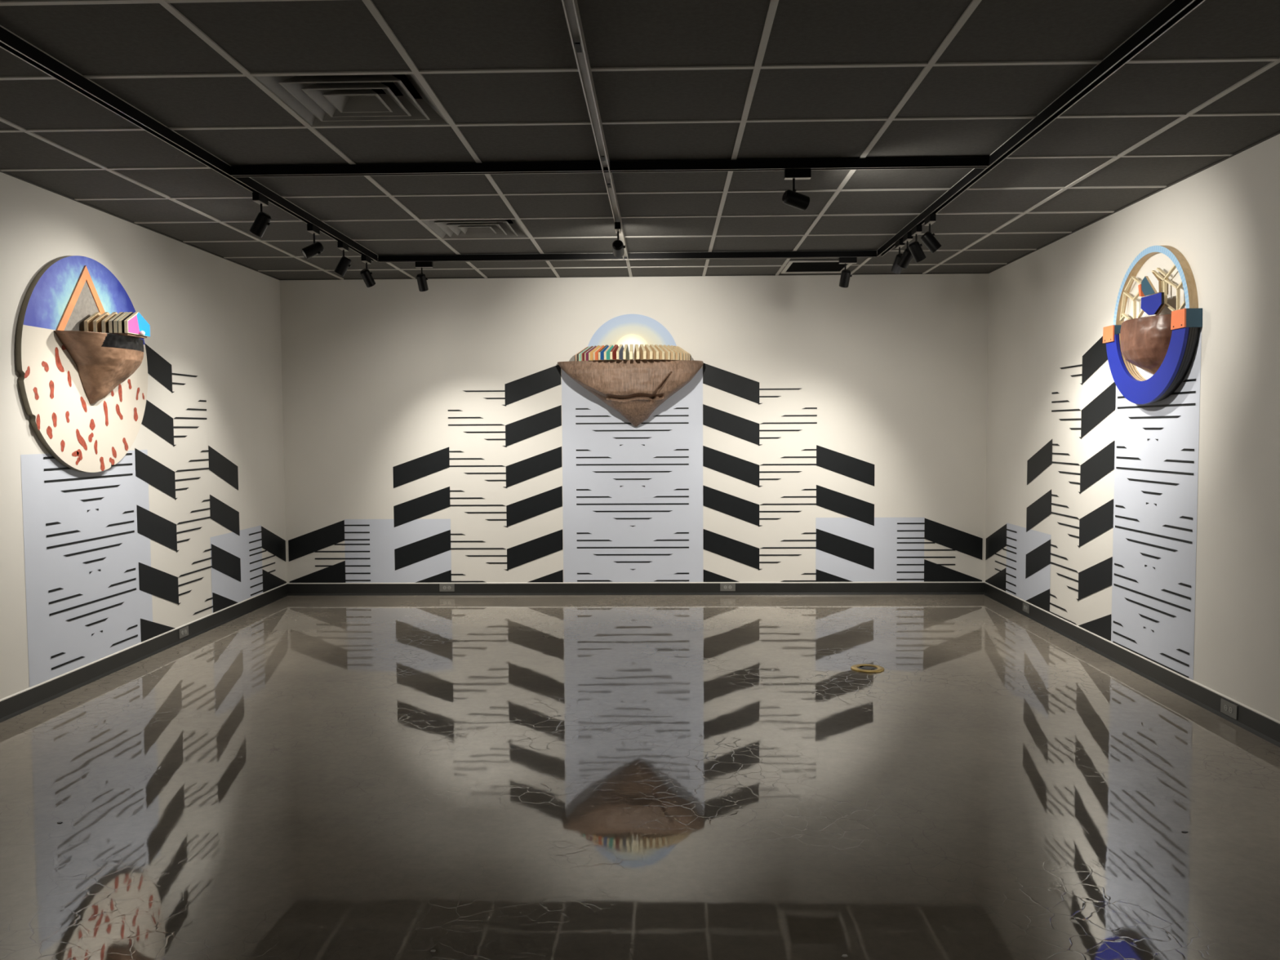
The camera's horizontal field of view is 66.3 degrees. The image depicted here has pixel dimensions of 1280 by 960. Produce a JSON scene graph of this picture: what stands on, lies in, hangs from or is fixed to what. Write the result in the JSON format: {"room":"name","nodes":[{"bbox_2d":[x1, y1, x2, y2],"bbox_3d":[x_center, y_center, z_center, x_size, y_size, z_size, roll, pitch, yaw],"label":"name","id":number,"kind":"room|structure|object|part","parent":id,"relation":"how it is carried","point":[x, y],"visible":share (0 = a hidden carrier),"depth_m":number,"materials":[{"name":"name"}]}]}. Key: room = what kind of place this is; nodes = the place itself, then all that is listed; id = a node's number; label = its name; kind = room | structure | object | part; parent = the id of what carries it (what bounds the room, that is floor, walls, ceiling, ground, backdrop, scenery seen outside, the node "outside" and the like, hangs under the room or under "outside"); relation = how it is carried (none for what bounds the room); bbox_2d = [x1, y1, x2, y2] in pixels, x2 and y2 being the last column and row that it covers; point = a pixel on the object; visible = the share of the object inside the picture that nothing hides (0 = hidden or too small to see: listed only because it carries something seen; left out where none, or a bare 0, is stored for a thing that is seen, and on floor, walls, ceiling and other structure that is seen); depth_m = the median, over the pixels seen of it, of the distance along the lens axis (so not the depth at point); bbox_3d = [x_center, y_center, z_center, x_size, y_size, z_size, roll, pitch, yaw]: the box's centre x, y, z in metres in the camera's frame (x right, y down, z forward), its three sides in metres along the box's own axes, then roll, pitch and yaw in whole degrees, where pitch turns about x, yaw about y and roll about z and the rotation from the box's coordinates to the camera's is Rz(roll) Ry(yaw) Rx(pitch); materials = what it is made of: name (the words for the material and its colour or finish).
{"room":"museum","nodes":[
{"label":"museum","id":0,"kind":"room"},
{"bbox_2d":[0,172,287,699],"bbox_3d":[-3.243,-0.191,2.872,0.120,2.940,11.000,0,3,1],"label":"wall","id":1,"kind":"structure","parent":0,"point":[215,319],"depth_m":6.53,"materials":[{"name":"paint"}]},
{"bbox_2d":[15,255,150,472],"bbox_3d":[-2.950,-0.645,5.508,0.334,1.204,1.204,0,3,1],"label":"wall sculpture","id":2,"kind":"object","parent":1,"relation":"attached to","point":[81,357],"visible":1,"depth_m":5.37,"materials":[{"name":"multicoloured paint"}]},
{"bbox_3d":[-3.085,-1.001,5.458,0.009,0.385,0.560,0,3,1],"label":"triangle frame","id":3,"kind":"part","parent":2,"relation":"part of","materials":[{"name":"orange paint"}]},
{"bbox_2d":[0,582,288,722],"bbox_3d":[-3.168,1.227,2.943,0.013,0.100,11.000,0,3,1],"label":"baseboard","id":4,"kind":"structure","parent":1,"relation":"attached to","point":[13,706],"depth_m":5.84,"materials":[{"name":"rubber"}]},
{"bbox_2d":[20,342,286,687],"bbox_3d":[-3.086,0.019,6.664,0.002,1.912,3.413,0,3,1],"label":"wall mural","id":5,"kind":"object","parent":1,"relation":"attached to","point":[91,580],"visible":1,"depth_m":5.76,"materials":[{"name":"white paint"}]},
{"bbox_3d":[-3.111,0.435,5.585,0.001,1.190,1.216,0,3,1],"label":"blue panel","id":6,"kind":"part","parent":5,"relation":"part of","materials":[{"name":"paint"}]},
{"bbox_3d":[-3.063,0.661,7.465,0.001,0.546,0.888,0,3,1],"label":"blue panel","id":7,"kind":"part","parent":5,"relation":"part of","materials":[{"name":"paint"}]},
{"bbox_2d":[178,626,188,639],"bbox_3d":[-3.078,1.026,6.601,0.014,0.062,0.124,0,3,1],"label":"wall outlet","id":8,"kind":"object","parent":1,"relation":"attached to","point":[183,632],"visible":1,"depth_m":6.59,"materials":[{"name":"grey plastic"}]},
{"bbox_2d":[280,273,988,582],"bbox_3d":[-0.067,-0.490,8.348,6.200,2.940,0.120,0,3,1],"label":"wall","id":9,"kind":"structure","parent":0,"point":[893,367],"depth_m":8.28,"materials":[{"name":"paint"}]},
{"bbox_2d":[439,583,454,591],"bbox_3d":[-1.653,0.922,8.392,0.128,0.066,0.014,0,3,1],"label":"wall outlet","id":10,"kind":"object","parent":9,"relation":"attached to","point":[442,587],"visible":1,"depth_m":8.39,"materials":[{"name":"grey"}]},
{"bbox_2d":[557,314,703,426],"bbox_3d":[-0.085,-0.913,8.071,1.226,0.946,0.389,0,3,1],"label":"wall sculpture","id":11,"kind":"object","parent":9,"relation":"attached to","point":[632,363],"visible":1,"depth_m":8.02,"materials":[{"name":"brown wood"}]},
{"bbox_2d":[288,363,982,582],"bbox_3d":[-0.068,-0.057,8.308,5.913,1.858,0.002,0,3,1],"label":"wall mural","id":12,"kind":"object","parent":9,"relation":"attached to","point":[633,498],"visible":0.99,"depth_m":8.31,"materials":[{"name":"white paint"}]},
{"bbox_3d":[-2.074,0.607,8.392,0.915,0.546,0.001,0,3,1],"label":"blue panel","id":13,"kind":"part","parent":12,"relation":"part of","materials":[{"name":"paint"}]},
{"bbox_3d":[-0.062,-0.033,8.310,1.192,1.810,0.001,0,3,1],"label":"blue panel","id":14,"kind":"part","parent":12,"relation":"part of","materials":[{"name":"paint"}]},
{"bbox_3d":[1.947,0.590,8.292,0.914,0.546,0.001,0,3,1],"label":"blue panel","id":15,"kind":"part","parent":12,"relation":"part of","materials":[{"name":"paint"}]},
{"bbox_2d":[287,582,984,595],"bbox_3d":[-0.061,0.931,8.354,5.960,0.100,0.013,0,3,1],"label":"baseboard","id":16,"kind":"structure","parent":9,"relation":"attached to","point":[662,588],"depth_m":8.35,"materials":[{"name":"rubber"}]},
{"bbox_2d":[287,581,984,583],"bbox_3d":[-0.061,0.876,8.355,5.960,0.009,0.006,0,3,1],"label":"trim","id":17,"kind":"structure","parent":9,"relation":"attached to","point":[922,581],"depth_m":8.36,"materials":[{"name":"paint"}]},
{"bbox_2d":[720,582,735,591],"bbox_3d":[0.747,0.912,8.333,0.128,0.066,0.014,0,3,1],"label":"wall outlet","id":18,"kind":"object","parent":9,"relation":"attached to","point":[723,586],"visible":1,"depth_m":8.33,"materials":[{"name":"grey"}]},
{"bbox_2d":[0,594,1279,959],"bbox_3d":[-0.195,1.314,2.875,6.200,0.100,11.240,0,3,1],"label":"floor","id":19,"kind":"structure","parent":0,"point":[351,777],"depth_m":3.77,"materials":[{"name":"concrete"}]},
{"bbox_2d":[850,663,884,672],"bbox_3d":[1.334,1.103,5.741,0.193,0.009,0.193,0,3,1],"label":"floor outlet","id":20,"kind":"object","parent":19,"relation":"on","point":[863,668],"visible":1,"depth_m":5.73,"materials":[{"name":"gold metal"}]},
{"bbox_2d":[0,0,1279,279],"bbox_3d":[-0.211,-1.575,2.726,6.200,0.294,11.240,0,3,1],"label":"ceiling","id":21,"kind":"structure","parent":0,"point":[333,35],"depth_m":4.01,"materials":[{"name":"black tile"}]},
{"bbox_2d":[0,26,377,262],"bbox_3d":[-2.052,-1.370,2.371,0.036,0.045,9.580,0,3,1],"label":"track","id":22,"kind":"object","parent":21,"relation":"attached to","point":[9,42],"visible":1,"depth_m":3.96,"materials":[{"name":"black metal"}]},
{"bbox_2d":[249,191,271,237],"bbox_3d":[-1.986,-1.382,5.126,0.102,0.216,0.124,-3,4,-36],"label":"track spotlight","id":23,"kind":"object","parent":22,"relation":"hanging from","point":[262,220],"visible":1,"depth_m":5.11,"materials":[{"name":"black metal"}]},
{"bbox_2d":[301,223,324,259],"bbox_3d":[-1.975,-1.429,5.901,0.110,0.202,0.127,1,3,30],"label":"track spotlight","id":24,"kind":"object","parent":22,"relation":"hanging from","point":[314,249],"visible":1,"depth_m":5.88,"materials":[{"name":"black metal"}]},
{"bbox_2d":[334,241,351,276],"bbox_3d":[-1.952,-1.450,6.442,0.104,0.216,0.118,-3,4,-38],"label":"track spotlight","id":25,"kind":"object","parent":22,"relation":"hanging from","point":[344,263],"visible":1,"depth_m":6.42,"materials":[{"name":"black metal"}]},
{"bbox_2d":[360,254,375,287],"bbox_3d":[-1.938,-1.476,6.946,0.079,0.215,0.138,1,3,23],"label":"track spotlight","id":26,"kind":"object","parent":22,"relation":"hanging from","point":[366,276],"visible":1,"depth_m":6.93,"materials":[{"name":"black metal"}]},
{"bbox_2d":[254,74,448,125],"bbox_3d":[-1.099,-1.573,3.817,0.602,0.210,0.602,0,3,1],"label":"ceiling vent","id":27,"kind":"object","parent":21,"relation":"in","point":[377,99],"visible":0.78,"depth_m":3.88,"materials":[{"name":"black metal"}]},
{"bbox_3d":[-1.099,-1.513,3.821,0.100,0.007,0.100,0,3,1],"label":"plate","id":28,"kind":"part","parent":27,"relation":"part of","materials":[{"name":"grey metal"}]},
{"bbox_2d":[422,219,528,238],"bbox_3d":[-1.039,-1.699,6.252,0.602,0.210,0.602,0,3,1],"label":"ceiling vent","id":29,"kind":"object","parent":21,"relation":"in","point":[458,228],"visible":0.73,"depth_m":6.33,"materials":[{"name":"black metal"}]},
{"bbox_2d":[561,0,628,259],"bbox_3d":[-0.221,-1.377,2.326,0.036,0.046,9.580,0,3,1],"label":"track","id":30,"kind":"object","parent":21,"relation":"attached to","point":[571,7],"visible":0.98,"depth_m":3.67,"materials":[{"name":"silver metal"}]},
{"bbox_2d":[612,222,625,257],"bbox_3d":[-0.127,-1.446,5.907,0.078,0.189,0.147,0,3,1],"label":"track spotlight","id":31,"kind":"object","parent":30,"relation":"hanging from","point":[618,246],"visible":1,"depth_m":5.87,"materials":[{"name":"black metal"}]},
{"bbox_2d":[231,156,988,177],"bbox_3d":[-0.162,-1.501,4.697,3.624,0.045,0.036,0,3,1],"label":"track","id":32,"kind":"object","parent":21,"relation":"attached to","point":[946,162],"visible":0.96,"depth_m":4.68,"materials":[{"name":"black metal"}]},
{"bbox_2d":[782,168,811,210],"bbox_3d":[0.749,-1.388,4.681,0.135,0.189,0.077,-1,3,-19],"label":"track spotlight","id":33,"kind":"object","parent":32,"relation":"hanging from","point":[793,198],"visible":1,"depth_m":4.66,"materials":[{"name":"black metal"}]},
{"bbox_3d":[0.735,-1.403,4.680,0.011,0.081,0.011,0,3,1],"label":"stem","id":34,"kind":"part","parent":33,"relation":"part of","materials":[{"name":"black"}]},
{"bbox_2d":[377,250,876,262],"bbox_3d":[-0.102,-1.626,7.128,3.624,0.045,0.036,0,3,1],"label":"track","id":35,"kind":"object","parent":21,"relation":"attached to","point":[827,254],"visible":0.96,"depth_m":7.11,"materials":[{"name":"black metal"}]},
{"bbox_2d":[415,261,433,291],"bbox_3d":[-1.579,-1.489,7.178,0.124,0.217,0.106,0,3,1],"label":"track spotlight","id":36,"kind":"object","parent":35,"relation":"hanging from","point":[421,278],"visible":1,"depth_m":7.15,"materials":[{"name":"black metal"}]},
{"bbox_2d":[839,257,857,287],"bbox_3d":[1.506,-1.503,7.101,0.124,0.217,0.106,0,3,1],"label":"track spotlight","id":37,"kind":"object","parent":35,"relation":"hanging from","point":[846,273],"visible":1,"depth_m":7.08,"materials":[{"name":"black metal"}]},
{"bbox_2d":[0,0,1279,279],"bbox_3d":[-0.211,-1.442,2.733,5.960,0.040,11.000,0,3,1],"label":"grid","id":38,"kind":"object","parent":21,"relation":"attached to","point":[773,5],"depth_m":4.11,"materials":[{"name":"grey metal"}]},
{"bbox_2d":[781,260,852,273],"bbox_3d":[1.398,-1.684,7.747,0.500,0.010,0.555,0,3,1],"label":"ceiling vent","id":39,"kind":"object","parent":21,"relation":"in","point":[793,266],"visible":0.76,"depth_m":7.76,"materials":[{"name":"black metal"}]},
{"bbox_3d":[1.398,-1.686,7.734,0.460,0.003,0.500,0,3,1],"label":"dark panel","id":40,"kind":"part","parent":39,"relation":"part of","materials":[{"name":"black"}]},
{"bbox_2d":[876,0,1205,256],"bbox_3d":[1.611,-1.386,2.280,0.036,0.045,9.580,0,3,1],"label":"track","id":41,"kind":"object","parent":21,"relation":"attached to","point":[1176,11],"visible":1,"depth_m":3.72,"materials":[{"name":"black metal"}]},
{"bbox_2d":[891,238,904,274],"bbox_3d":[1.720,-1.472,6.468,0.080,0.215,0.140,-1,3,-15],"label":"track spotlight","id":42,"kind":"object","parent":41,"relation":"hanging from","point":[895,268],"visible":0.76,"depth_m":6.46,"materials":[{"name":"black metal"}]},
{"bbox_2d":[897,231,913,268],"bbox_3d":[1.713,-1.463,6.261,0.083,0.212,0.144,-1,3,-17],"label":"track spotlight","id":43,"kind":"object","parent":41,"relation":"hanging from","point":[905,259],"visible":0.8,"depth_m":6.24,"materials":[{"name":"black metal"}]},
{"bbox_2d":[908,224,926,262],"bbox_3d":[1.705,-1.449,6.033,0.098,0.216,0.125,2,4,36],"label":"track spotlight","id":44,"kind":"object","parent":41,"relation":"hanging from","point":[915,248],"visible":1,"depth_m":6.02,"materials":[{"name":"black metal"}]},
{"bbox_2d":[920,213,942,253],"bbox_3d":[1.700,-1.435,5.730,0.121,0.214,0.110,-3,4,-43],"label":"track spotlight","id":45,"kind":"object","parent":41,"relation":"hanging from","point":[928,238],"visible":1,"depth_m":5.71,"materials":[{"name":"black metal"}]},
{"bbox_2d":[985,133,1279,720],"bbox_3d":[2.835,-0.217,2.721,0.120,2.940,11.000,0,3,1],"label":"wall","id":46,"kind":"structure","parent":0,"point":[1049,306],"depth_m":4.94,"materials":[{"name":"paint"}]},
{"bbox_2d":[0,130,1279,279],"bbox_3d":[-0.211,-1.425,2.734,5.960,0.005,11.000,0,3,1],"label":"trim","id":47,"kind":"structure","parent":46,"relation":"attached to","point":[1277,132],"depth_m":6.61,"materials":[{"name":"grey"}]},
{"bbox_2d":[1022,602,1029,613],"bbox_3d":[2.888,0.956,7.320,0.014,0.062,0.124,0,3,1],"label":"wall outlet","id":48,"kind":"object","parent":46,"relation":"attached to","point":[1025,606],"visible":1,"depth_m":7.31,"materials":[{"name":"grey plastic"}]},
{"bbox_2d":[985,327,1201,679],"bbox_3d":[2.870,-0.018,6.594,0.002,1.926,3.250,0,3,1],"label":"wall mural","id":49,"kind":"object","parent":46,"relation":"attached to","point":[1153,509],"visible":0.96,"depth_m":5.62,"materials":[{"name":"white paint"}]},
{"bbox_3d":[2.892,0.635,7.316,0.001,0.546,0.885,0,3,1],"label":"blue panel","id":50,"kind":"part","parent":49,"relation":"part of","materials":[{"name":"paint"}]},
{"bbox_3d":[2.843,0.079,5.435,0.001,1.851,0.925,0,3,1],"label":"blue panel","id":51,"kind":"part","parent":49,"relation":"part of","materials":[{"name":"paint"}]},
{"bbox_2d":[983,581,1279,747],"bbox_3d":[2.777,1.201,2.796,0.013,0.100,11.000,0,3,1],"label":"baseboard","id":52,"kind":"structure","parent":46,"relation":"attached to","point":[1268,730],"depth_m":5.45,"materials":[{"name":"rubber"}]},
{"bbox_2d":[1102,245,1202,404],"bbox_3d":[2.762,-0.847,5.379,0.151,0.859,0.919,0,3,1],"label":"wall sculpture","id":53,"kind":"object","parent":46,"relation":"attached to","point":[1164,346],"visible":1,"depth_m":5.25,"materials":[{"name":"blue paint"}]},
{"bbox_3d":[2.782,-1.050,5.427,0.026,0.069,0.035,0,3,1],"label":"polygon plate","id":54,"kind":"part","parent":53,"relation":"part of","materials":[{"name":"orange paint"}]},
{"bbox_2d":[1120,314,1172,374],"bbox_3d":[2.761,-0.729,5.389,0.149,0.308,0.515,0,3,1],"label":"wooden bowl","id":55,"kind":"object","parent":53,"relation":"on","point":[1144,340],"depth_m":5.28,"materials":[{"name":"brown wood"}]},
{"bbox_3d":[2.773,-1.061,5.330,0.014,0.108,0.157,0,3,1],"label":"polygon plate","id":56,"kind":"part","parent":53,"relation":"part of","materials":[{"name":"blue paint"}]},
{"bbox_3d":[2.752,-0.940,5.261,0.014,0.107,0.224,0,3,1],"label":"polygon plate","id":57,"kind":"part","parent":53,"relation":"part of","materials":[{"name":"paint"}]},
{"bbox_3d":[2.786,-1.070,5.311,0.012,0.124,0.143,0,3,1],"label":"polygon plate","id":58,"kind":"part","parent":53,"relation":"part of","materials":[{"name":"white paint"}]},
{"bbox_2d":[1220,698,1237,719],"bbox_3d":[2.823,1.096,4.689,0.014,0.066,0.132,0,3,1],"label":"wall outlet","id":59,"kind":"object","parent":46,"relation":"attached to","point":[1227,708],"visible":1,"depth_m":4.68,"materials":[{"name":"grey plastic"}]},
{"bbox_2d":[1228,706,1232,713],"bbox_3d":[2.817,1.097,4.670,0.002,0.029,0.029,0,3,1],"label":"socket","id":60,"kind":"object","parent":59,"relation":"attached to","point":[1230,708],"depth_m":4.67,"materials":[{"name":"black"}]}
]}

